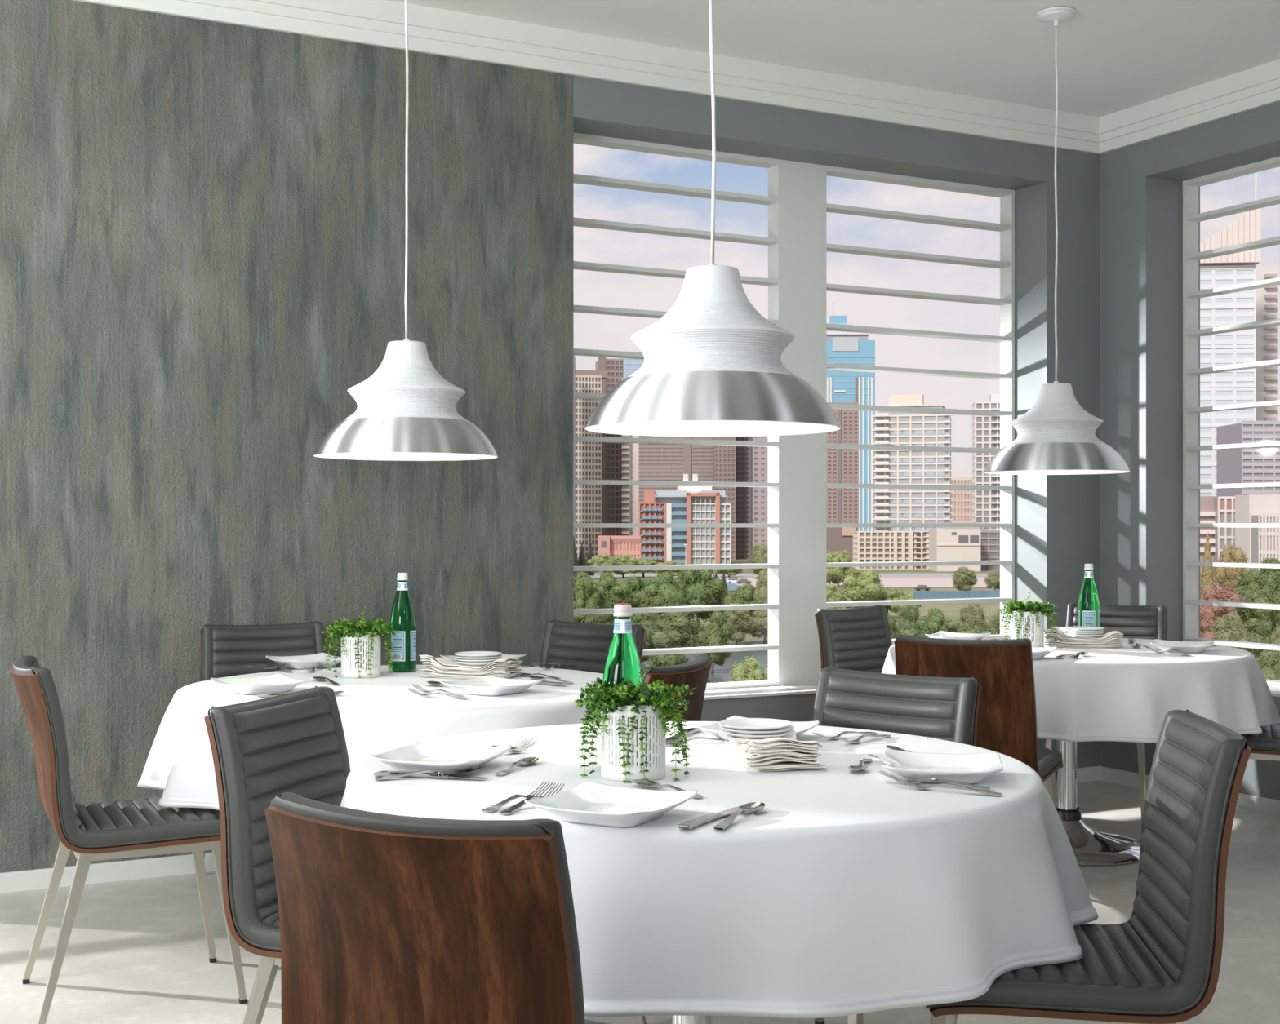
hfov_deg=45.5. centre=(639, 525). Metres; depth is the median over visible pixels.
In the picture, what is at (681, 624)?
tree
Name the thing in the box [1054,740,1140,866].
dining table
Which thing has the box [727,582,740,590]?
awning
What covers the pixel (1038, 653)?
dinner plate
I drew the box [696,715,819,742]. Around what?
dinner plate
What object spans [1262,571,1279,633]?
tree
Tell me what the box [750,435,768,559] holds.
office tower
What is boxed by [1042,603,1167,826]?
dining chair
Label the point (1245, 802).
baseboard
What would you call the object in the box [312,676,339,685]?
spoon
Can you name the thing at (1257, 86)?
trim
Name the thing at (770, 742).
napkin
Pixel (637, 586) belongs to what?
tree
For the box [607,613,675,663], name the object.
tree
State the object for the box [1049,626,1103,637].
dinner plate
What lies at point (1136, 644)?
spoon
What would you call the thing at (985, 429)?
apartment tower
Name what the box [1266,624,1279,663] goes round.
tree
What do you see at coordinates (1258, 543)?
office block
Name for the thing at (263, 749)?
dining chair
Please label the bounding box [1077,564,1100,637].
water bottle
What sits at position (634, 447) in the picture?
office tower
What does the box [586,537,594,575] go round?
spruce
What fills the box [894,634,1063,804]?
dining chair
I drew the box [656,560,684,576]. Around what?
tree
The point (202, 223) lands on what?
wall
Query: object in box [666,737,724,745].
spoon
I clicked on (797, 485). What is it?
window
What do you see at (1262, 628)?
tree
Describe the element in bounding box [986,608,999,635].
tree
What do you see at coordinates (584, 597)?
tree
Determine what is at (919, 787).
fork
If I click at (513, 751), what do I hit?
fork
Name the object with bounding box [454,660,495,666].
plate
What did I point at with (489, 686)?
dinner plate
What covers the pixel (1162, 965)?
dining chair
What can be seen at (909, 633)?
tree
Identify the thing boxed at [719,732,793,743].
plate
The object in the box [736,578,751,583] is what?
car
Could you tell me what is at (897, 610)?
tree
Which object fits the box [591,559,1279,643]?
ground
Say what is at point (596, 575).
road
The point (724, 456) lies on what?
office tower
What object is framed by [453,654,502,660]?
plate
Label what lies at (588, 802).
dinner plate
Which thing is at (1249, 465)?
office tower
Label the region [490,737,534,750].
fork
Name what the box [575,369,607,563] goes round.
office tower
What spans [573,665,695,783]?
potted plant
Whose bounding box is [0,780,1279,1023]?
floor
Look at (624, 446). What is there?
office tower
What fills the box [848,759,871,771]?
spoon
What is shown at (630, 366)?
office tower
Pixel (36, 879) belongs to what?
baseboard
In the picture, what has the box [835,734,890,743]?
fork
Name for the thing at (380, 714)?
tablecloth
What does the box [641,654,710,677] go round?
cushion
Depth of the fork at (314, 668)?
5.00 m
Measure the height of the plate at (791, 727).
0.015 m
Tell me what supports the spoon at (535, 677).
on the tablecloth at (380, 714)
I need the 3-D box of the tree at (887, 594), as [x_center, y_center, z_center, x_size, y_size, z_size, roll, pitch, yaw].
[35.565,10.967,217.964,5.977,4.596,7.112,0,0,-2]
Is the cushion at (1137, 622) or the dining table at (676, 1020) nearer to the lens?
the dining table at (676, 1020)
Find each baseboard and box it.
[0,766,1099,893]
[1099,766,1279,817]
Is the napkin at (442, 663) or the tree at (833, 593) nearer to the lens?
the napkin at (442, 663)
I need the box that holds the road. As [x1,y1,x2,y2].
[589,573,989,577]
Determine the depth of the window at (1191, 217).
7.37 m
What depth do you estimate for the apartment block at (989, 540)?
450.04 m
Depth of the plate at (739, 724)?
3.16 m
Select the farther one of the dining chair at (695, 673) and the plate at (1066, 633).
the plate at (1066, 633)
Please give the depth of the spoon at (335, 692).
4.30 m
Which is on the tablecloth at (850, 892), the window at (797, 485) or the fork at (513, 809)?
the fork at (513, 809)
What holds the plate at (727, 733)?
on the plate at (722, 735)
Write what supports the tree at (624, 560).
on the ground
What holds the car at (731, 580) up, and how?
on the ground
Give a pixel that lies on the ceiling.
(1113, 55)
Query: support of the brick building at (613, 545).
on the ground
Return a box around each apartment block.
[853,531,928,569]
[980,531,999,570]
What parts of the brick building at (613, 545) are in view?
entrance glass, cornice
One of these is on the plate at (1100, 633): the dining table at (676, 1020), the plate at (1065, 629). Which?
the plate at (1065, 629)
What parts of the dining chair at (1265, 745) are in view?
seat frame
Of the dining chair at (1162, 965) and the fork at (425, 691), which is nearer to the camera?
the dining chair at (1162, 965)
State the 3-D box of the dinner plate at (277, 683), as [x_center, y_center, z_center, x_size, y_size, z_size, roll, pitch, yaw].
[-1.100,0.460,4.408,0.222,0.036,0.222,0,0,-35]
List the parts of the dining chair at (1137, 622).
leg, leg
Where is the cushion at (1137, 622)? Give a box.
[1066,603,1165,640]
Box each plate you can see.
[210,674,307,694]
[265,653,341,669]
[368,741,511,774]
[440,653,526,665]
[440,675,542,696]
[453,651,502,657]
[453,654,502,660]
[454,657,502,662]
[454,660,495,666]
[524,781,697,827]
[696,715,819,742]
[718,718,793,731]
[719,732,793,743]
[720,725,794,735]
[720,728,794,739]
[880,749,1003,783]
[924,631,991,639]
[1031,646,1057,659]
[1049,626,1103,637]
[1063,628,1103,633]
[1064,631,1104,635]
[1064,632,1104,637]
[1065,626,1105,631]
[1149,639,1213,653]
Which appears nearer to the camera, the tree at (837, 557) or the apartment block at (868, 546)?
the tree at (837, 557)
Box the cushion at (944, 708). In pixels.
[811,667,977,745]
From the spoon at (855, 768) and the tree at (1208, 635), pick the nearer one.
the spoon at (855, 768)
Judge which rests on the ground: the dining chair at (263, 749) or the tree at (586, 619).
the tree at (586, 619)
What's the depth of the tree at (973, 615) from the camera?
149.17 m
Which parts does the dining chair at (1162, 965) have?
leg, leg, seat frame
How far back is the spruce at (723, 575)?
302.73 m
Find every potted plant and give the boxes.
[321,606,396,678]
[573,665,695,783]
[1000,591,1058,647]
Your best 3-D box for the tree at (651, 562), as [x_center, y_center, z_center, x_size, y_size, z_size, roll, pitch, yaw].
[0.671,10.727,387.591,10.444,5.077,8.777,0,0,21]
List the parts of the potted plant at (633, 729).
pot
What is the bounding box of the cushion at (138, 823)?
[13,655,220,848]
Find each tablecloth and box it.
[137,664,603,810]
[340,721,1097,1018]
[881,635,1279,743]
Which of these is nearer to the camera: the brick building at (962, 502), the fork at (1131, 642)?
the fork at (1131, 642)
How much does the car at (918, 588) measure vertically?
1.123 m
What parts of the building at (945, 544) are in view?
rail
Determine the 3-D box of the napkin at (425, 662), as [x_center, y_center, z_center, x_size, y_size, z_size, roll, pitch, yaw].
[-0.534,0.444,4.838,0.303,0.042,0.151,0,0,16]
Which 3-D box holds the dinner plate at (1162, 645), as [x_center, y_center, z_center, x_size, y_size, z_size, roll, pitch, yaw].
[2.064,0.460,5.816,0.222,0.036,0.222,0,0,23]
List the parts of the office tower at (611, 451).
facade frame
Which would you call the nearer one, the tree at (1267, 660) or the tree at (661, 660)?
the tree at (1267, 660)
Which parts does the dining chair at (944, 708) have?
leg, leg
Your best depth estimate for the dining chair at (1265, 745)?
5.54 m
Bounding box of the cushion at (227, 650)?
[202,622,324,681]
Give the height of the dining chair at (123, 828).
0.906 m
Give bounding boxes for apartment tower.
[871,394,953,531]
[972,394,999,531]
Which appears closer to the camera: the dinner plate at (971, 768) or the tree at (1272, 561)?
the dinner plate at (971, 768)
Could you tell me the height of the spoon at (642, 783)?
0.012 m
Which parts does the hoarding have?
panel, panel, panel, panel, panel, panel, panel, panel, panel, panel, panel, panel, panel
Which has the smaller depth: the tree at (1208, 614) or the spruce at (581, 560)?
the tree at (1208, 614)
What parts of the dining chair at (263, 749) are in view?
leg, seat frame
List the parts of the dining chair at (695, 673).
leg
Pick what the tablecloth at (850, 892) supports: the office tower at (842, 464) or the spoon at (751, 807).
the spoon at (751, 807)
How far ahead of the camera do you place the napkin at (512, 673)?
4.78 m
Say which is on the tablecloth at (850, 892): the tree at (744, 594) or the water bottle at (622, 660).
the water bottle at (622, 660)
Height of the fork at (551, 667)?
0.020 m
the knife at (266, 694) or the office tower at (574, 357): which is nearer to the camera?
the knife at (266, 694)
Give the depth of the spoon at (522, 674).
4.81 m
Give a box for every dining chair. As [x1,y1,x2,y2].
[10,655,247,1023]
[200,621,324,857]
[204,685,350,1023]
[264,792,610,1023]
[539,619,645,674]
[635,653,712,1023]
[811,666,981,1023]
[814,604,892,673]
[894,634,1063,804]
[925,709,1251,1023]
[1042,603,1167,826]
[1240,724,1279,760]
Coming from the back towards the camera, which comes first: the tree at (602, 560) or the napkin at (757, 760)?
the tree at (602, 560)
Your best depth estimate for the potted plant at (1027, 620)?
5.97 m
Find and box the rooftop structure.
[677,480,711,490]
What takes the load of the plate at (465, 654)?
on the plate at (500, 655)
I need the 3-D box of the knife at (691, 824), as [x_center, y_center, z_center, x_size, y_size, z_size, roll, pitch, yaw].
[0.127,0.474,2.499,0.022,0.008,0.228,0,0,31]
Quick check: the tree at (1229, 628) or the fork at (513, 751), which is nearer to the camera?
the fork at (513, 751)
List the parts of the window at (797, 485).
frame sill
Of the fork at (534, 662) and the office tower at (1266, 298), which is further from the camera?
the office tower at (1266, 298)
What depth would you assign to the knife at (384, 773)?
2.90 m
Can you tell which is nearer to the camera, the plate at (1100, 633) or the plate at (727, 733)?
the plate at (727, 733)
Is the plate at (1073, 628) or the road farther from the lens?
the road
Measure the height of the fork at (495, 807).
0.020 m
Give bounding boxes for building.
[598,535,640,559]
[638,474,730,564]
[928,527,981,571]
[951,477,972,524]
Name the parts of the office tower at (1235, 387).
facade frame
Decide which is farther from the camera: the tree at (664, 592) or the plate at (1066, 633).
the tree at (664, 592)
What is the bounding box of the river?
[641,640,768,683]
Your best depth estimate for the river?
149.24 m
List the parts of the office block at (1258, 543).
facade frame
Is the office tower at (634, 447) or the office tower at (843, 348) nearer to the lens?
the office tower at (634, 447)
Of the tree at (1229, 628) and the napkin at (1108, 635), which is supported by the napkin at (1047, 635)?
the napkin at (1108, 635)
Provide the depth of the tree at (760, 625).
170.03 m
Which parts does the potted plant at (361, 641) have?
pot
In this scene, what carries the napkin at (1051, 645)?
on the tablecloth at (1126, 693)
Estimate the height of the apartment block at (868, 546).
11.830 m
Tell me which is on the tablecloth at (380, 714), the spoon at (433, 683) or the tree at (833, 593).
the spoon at (433, 683)
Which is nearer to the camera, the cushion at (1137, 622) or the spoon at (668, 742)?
the spoon at (668, 742)
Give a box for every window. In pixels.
[573,132,1014,700]
[1182,156,1279,697]
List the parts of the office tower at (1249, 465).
facade frame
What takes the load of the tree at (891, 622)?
on the ground
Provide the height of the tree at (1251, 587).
8.831 m
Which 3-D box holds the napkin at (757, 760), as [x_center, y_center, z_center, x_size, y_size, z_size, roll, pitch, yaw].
[0.267,0.456,3.108,0.160,0.030,0.308,0,0,-5]
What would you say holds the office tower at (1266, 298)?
on the ground
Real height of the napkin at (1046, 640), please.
0.030 m
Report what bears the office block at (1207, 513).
on the ground
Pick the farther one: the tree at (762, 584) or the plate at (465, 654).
the tree at (762, 584)
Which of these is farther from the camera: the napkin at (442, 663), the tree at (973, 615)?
the tree at (973, 615)
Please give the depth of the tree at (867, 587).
212.01 m
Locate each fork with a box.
[244,664,284,668]
[304,666,325,671]
[407,688,468,699]
[412,684,464,697]
[482,782,552,813]
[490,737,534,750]
[499,783,564,814]
[507,740,537,753]
[520,662,561,666]
[532,664,578,669]
[813,731,876,739]
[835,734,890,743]
[878,770,990,790]
[888,774,1002,795]
[1128,635,1134,644]
[1142,644,1190,653]
[1146,646,1191,656]
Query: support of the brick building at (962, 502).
on the ground
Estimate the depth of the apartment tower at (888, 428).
480.12 m
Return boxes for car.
[725,577,738,582]
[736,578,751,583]
[914,585,930,591]
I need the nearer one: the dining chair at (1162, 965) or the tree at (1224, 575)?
the dining chair at (1162, 965)
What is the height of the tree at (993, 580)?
4.574 m
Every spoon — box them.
[264,664,285,670]
[272,691,344,697]
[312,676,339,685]
[374,768,479,780]
[426,681,444,685]
[495,757,538,775]
[518,672,560,679]
[527,675,573,684]
[631,779,703,798]
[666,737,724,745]
[713,802,764,830]
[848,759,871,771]
[1071,652,1088,658]
[1129,643,1141,648]
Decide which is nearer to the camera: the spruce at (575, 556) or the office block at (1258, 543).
the office block at (1258, 543)
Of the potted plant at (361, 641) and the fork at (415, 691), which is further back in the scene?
the potted plant at (361, 641)
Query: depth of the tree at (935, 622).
144.90 m
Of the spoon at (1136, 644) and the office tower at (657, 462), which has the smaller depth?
the spoon at (1136, 644)
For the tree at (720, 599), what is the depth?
192.57 m
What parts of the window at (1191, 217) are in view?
frame sill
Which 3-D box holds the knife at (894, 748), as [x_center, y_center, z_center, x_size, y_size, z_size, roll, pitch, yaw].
[0.553,0.474,3.189,0.022,0.008,0.228,0,0,-9]
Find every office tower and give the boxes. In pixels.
[573,355,575,544]
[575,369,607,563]
[595,356,623,535]
[619,358,644,535]
[621,378,629,535]
[630,435,639,535]
[639,435,713,502]
[713,436,735,559]
[735,436,750,559]
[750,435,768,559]
[826,302,875,531]
[826,402,858,561]
[1200,172,1260,496]
[1216,421,1279,497]
[1255,266,1277,421]
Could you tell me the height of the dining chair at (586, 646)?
0.906 m
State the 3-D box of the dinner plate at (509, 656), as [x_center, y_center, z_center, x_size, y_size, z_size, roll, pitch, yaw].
[-0.537,0.460,5.237,0.222,0.036,0.222,0,0,38]
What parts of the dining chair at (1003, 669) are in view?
leg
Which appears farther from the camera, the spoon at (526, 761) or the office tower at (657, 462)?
the office tower at (657, 462)
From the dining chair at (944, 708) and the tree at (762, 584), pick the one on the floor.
the dining chair at (944, 708)
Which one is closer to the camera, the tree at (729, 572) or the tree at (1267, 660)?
the tree at (1267, 660)
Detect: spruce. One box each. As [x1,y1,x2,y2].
[573,536,580,577]
[577,542,587,574]
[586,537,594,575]
[721,571,728,591]
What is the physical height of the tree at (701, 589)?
8.493 m
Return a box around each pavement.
[717,577,757,587]
[826,577,994,587]
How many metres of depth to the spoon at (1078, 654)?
5.56 m
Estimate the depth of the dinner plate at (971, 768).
2.95 m
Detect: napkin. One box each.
[418,655,522,671]
[418,666,522,676]
[419,671,522,679]
[420,660,520,673]
[721,744,827,771]
[724,738,821,765]
[726,717,822,752]
[742,744,821,757]
[1044,629,1123,641]
[1044,633,1122,644]
[1044,638,1123,646]
[1044,641,1123,648]
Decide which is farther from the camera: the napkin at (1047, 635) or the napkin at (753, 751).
the napkin at (1047, 635)
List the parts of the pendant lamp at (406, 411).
lamp shade, cord, lamp shade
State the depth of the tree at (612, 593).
187.19 m
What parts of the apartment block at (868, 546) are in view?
facade frame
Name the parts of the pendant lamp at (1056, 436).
cord, lamp shade, lamp shade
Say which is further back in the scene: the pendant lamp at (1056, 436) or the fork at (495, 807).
the pendant lamp at (1056, 436)
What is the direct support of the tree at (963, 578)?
on the ground
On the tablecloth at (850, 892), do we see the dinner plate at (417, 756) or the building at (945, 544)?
the dinner plate at (417, 756)
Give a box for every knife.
[255,692,293,697]
[264,665,293,671]
[373,770,487,779]
[537,681,566,686]
[666,728,701,740]
[678,805,741,829]
[885,745,910,751]
[1055,653,1075,658]
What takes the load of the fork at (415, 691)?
on the tablecloth at (380, 714)
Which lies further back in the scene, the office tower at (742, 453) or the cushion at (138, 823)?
the office tower at (742, 453)
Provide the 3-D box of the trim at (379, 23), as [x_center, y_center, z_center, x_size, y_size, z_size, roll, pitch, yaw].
[-1.798,-1.923,5.425,9.182,0.165,0.048,0,0,-28]
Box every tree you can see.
[573,571,602,609]
[573,606,608,624]
[586,553,617,573]
[591,571,634,624]
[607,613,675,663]
[613,554,639,578]
[621,574,651,608]
[629,558,657,577]
[641,648,715,683]
[644,569,687,622]
[653,602,704,648]
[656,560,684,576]
[675,569,725,622]
[690,563,715,573]
[692,610,734,674]
[711,588,729,613]
[715,563,744,577]
[721,582,763,617]
[723,601,753,645]
[728,655,768,682]
[747,543,768,575]
[748,609,768,644]
[755,568,768,604]
[826,549,856,587]
[826,576,842,584]
[826,582,848,608]
[826,601,839,608]
[840,568,884,608]
[840,570,863,582]
[864,606,900,639]
[873,586,906,613]
[889,592,923,617]
[893,627,924,639]
[896,605,920,635]
[913,607,959,637]
[951,566,977,591]
[955,603,993,632]
[958,625,991,635]
[982,569,999,591]
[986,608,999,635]
[1200,533,1217,599]
[1200,584,1244,634]
[1200,629,1232,647]
[1208,608,1259,654]
[1213,542,1248,590]
[1231,568,1276,624]
[1244,617,1274,657]
[1254,649,1279,680]
[1257,557,1279,578]
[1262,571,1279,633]
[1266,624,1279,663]
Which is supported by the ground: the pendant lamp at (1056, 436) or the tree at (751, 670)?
the tree at (751, 670)
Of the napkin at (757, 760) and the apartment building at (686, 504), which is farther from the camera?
the apartment building at (686, 504)
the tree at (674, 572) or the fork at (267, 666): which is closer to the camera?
the fork at (267, 666)
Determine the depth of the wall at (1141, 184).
7.38 m
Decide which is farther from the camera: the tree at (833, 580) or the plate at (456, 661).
the tree at (833, 580)
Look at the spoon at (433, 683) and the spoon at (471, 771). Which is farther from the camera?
the spoon at (433, 683)
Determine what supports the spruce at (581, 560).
on the ground
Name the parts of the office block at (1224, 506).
red panel, red panel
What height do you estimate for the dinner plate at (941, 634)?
0.036 m
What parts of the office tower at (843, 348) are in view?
crown, sign panel, crown, crown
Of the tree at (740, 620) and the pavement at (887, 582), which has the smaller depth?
the tree at (740, 620)
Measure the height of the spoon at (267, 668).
0.013 m
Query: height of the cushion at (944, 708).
0.467 m
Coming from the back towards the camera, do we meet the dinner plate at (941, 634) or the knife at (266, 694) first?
the dinner plate at (941, 634)
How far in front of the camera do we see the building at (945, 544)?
440.04 m
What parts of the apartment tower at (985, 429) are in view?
facade frame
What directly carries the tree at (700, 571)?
on the ground
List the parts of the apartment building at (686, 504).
orange frame, blue balustrade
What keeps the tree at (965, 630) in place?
on the ground
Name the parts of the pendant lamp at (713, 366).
cord, lamp shade, lamp shade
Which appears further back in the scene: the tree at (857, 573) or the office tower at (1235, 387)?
the office tower at (1235, 387)
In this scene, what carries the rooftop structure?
on the apartment building at (686, 504)
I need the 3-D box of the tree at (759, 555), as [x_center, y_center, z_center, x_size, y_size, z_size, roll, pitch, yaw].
[30.419,8.842,381.957,7.000,8.856,6.950,0,0,-4]
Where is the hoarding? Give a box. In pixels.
[913,591,999,598]
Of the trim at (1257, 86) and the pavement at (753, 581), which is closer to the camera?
the trim at (1257, 86)
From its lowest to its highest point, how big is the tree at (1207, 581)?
15.344 m
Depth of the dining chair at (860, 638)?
6.63 m
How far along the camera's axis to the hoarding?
279.44 m
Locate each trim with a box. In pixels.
[71,0,1099,154]
[1097,59,1279,154]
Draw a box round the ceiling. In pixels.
[387,0,1279,117]
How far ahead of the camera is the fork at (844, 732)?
3.44 m
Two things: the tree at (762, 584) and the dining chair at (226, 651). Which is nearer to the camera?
the dining chair at (226, 651)
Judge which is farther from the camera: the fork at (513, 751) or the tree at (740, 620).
the tree at (740, 620)
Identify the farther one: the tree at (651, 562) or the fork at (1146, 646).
the tree at (651, 562)
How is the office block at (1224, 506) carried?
on the ground
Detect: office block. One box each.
[1200,496,1217,590]
[1213,496,1235,588]
[1234,494,1279,577]
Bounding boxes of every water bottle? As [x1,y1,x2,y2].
[389,573,416,671]
[602,603,643,686]
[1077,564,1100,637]
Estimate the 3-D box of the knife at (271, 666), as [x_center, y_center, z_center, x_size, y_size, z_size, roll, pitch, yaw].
[-1.195,0.474,5.060,0.022,0.008,0.228,0,0,-34]
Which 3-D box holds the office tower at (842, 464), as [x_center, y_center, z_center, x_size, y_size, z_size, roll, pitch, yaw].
[73.346,-15.904,567.700,13.644,58.327,16.600,0,0,0]
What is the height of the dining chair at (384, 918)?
0.906 m
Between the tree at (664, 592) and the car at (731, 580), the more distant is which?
the car at (731, 580)
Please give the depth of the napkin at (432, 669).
4.78 m
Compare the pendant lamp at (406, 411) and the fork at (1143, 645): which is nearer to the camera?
the pendant lamp at (406, 411)
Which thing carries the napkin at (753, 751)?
on the napkin at (757, 760)
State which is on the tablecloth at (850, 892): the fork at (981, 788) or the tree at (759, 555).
the fork at (981, 788)
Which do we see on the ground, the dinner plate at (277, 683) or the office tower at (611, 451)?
the office tower at (611, 451)
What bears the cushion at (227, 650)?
on the dining chair at (226, 651)
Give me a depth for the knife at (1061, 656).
5.51 m
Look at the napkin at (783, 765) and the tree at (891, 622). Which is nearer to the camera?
the napkin at (783, 765)
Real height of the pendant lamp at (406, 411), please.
1.798 m
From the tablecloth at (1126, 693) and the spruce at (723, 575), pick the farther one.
the spruce at (723, 575)
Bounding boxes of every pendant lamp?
[313,0,497,461]
[584,0,840,436]
[984,6,1129,475]
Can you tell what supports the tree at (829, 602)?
on the ground
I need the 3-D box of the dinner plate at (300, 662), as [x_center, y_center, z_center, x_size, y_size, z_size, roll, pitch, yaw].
[-1.125,0.460,5.168,0.222,0.036,0.222,0,0,-36]
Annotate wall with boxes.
[0,0,1099,873]
[1099,101,1279,800]
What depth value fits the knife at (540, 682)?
4.57 m
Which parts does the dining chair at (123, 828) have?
leg, leg, seat frame, leg, leg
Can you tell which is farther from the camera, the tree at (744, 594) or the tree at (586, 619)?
the tree at (744, 594)
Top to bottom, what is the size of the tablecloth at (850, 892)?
0.286 m
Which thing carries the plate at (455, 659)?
on the plate at (456, 661)
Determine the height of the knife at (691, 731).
0.008 m
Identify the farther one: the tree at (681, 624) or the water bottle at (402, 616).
the tree at (681, 624)
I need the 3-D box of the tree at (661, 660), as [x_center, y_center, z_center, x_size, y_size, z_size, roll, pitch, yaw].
[2.398,11.022,110.519,5.808,4.485,6.083,0,0,13]
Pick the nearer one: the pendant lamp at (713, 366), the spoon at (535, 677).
the pendant lamp at (713, 366)
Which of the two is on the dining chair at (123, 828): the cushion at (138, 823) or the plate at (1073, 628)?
the cushion at (138, 823)
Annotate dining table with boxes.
[671,1015,712,1023]
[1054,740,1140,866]
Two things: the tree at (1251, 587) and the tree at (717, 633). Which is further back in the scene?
the tree at (1251, 587)
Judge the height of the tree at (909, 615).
5.322 m

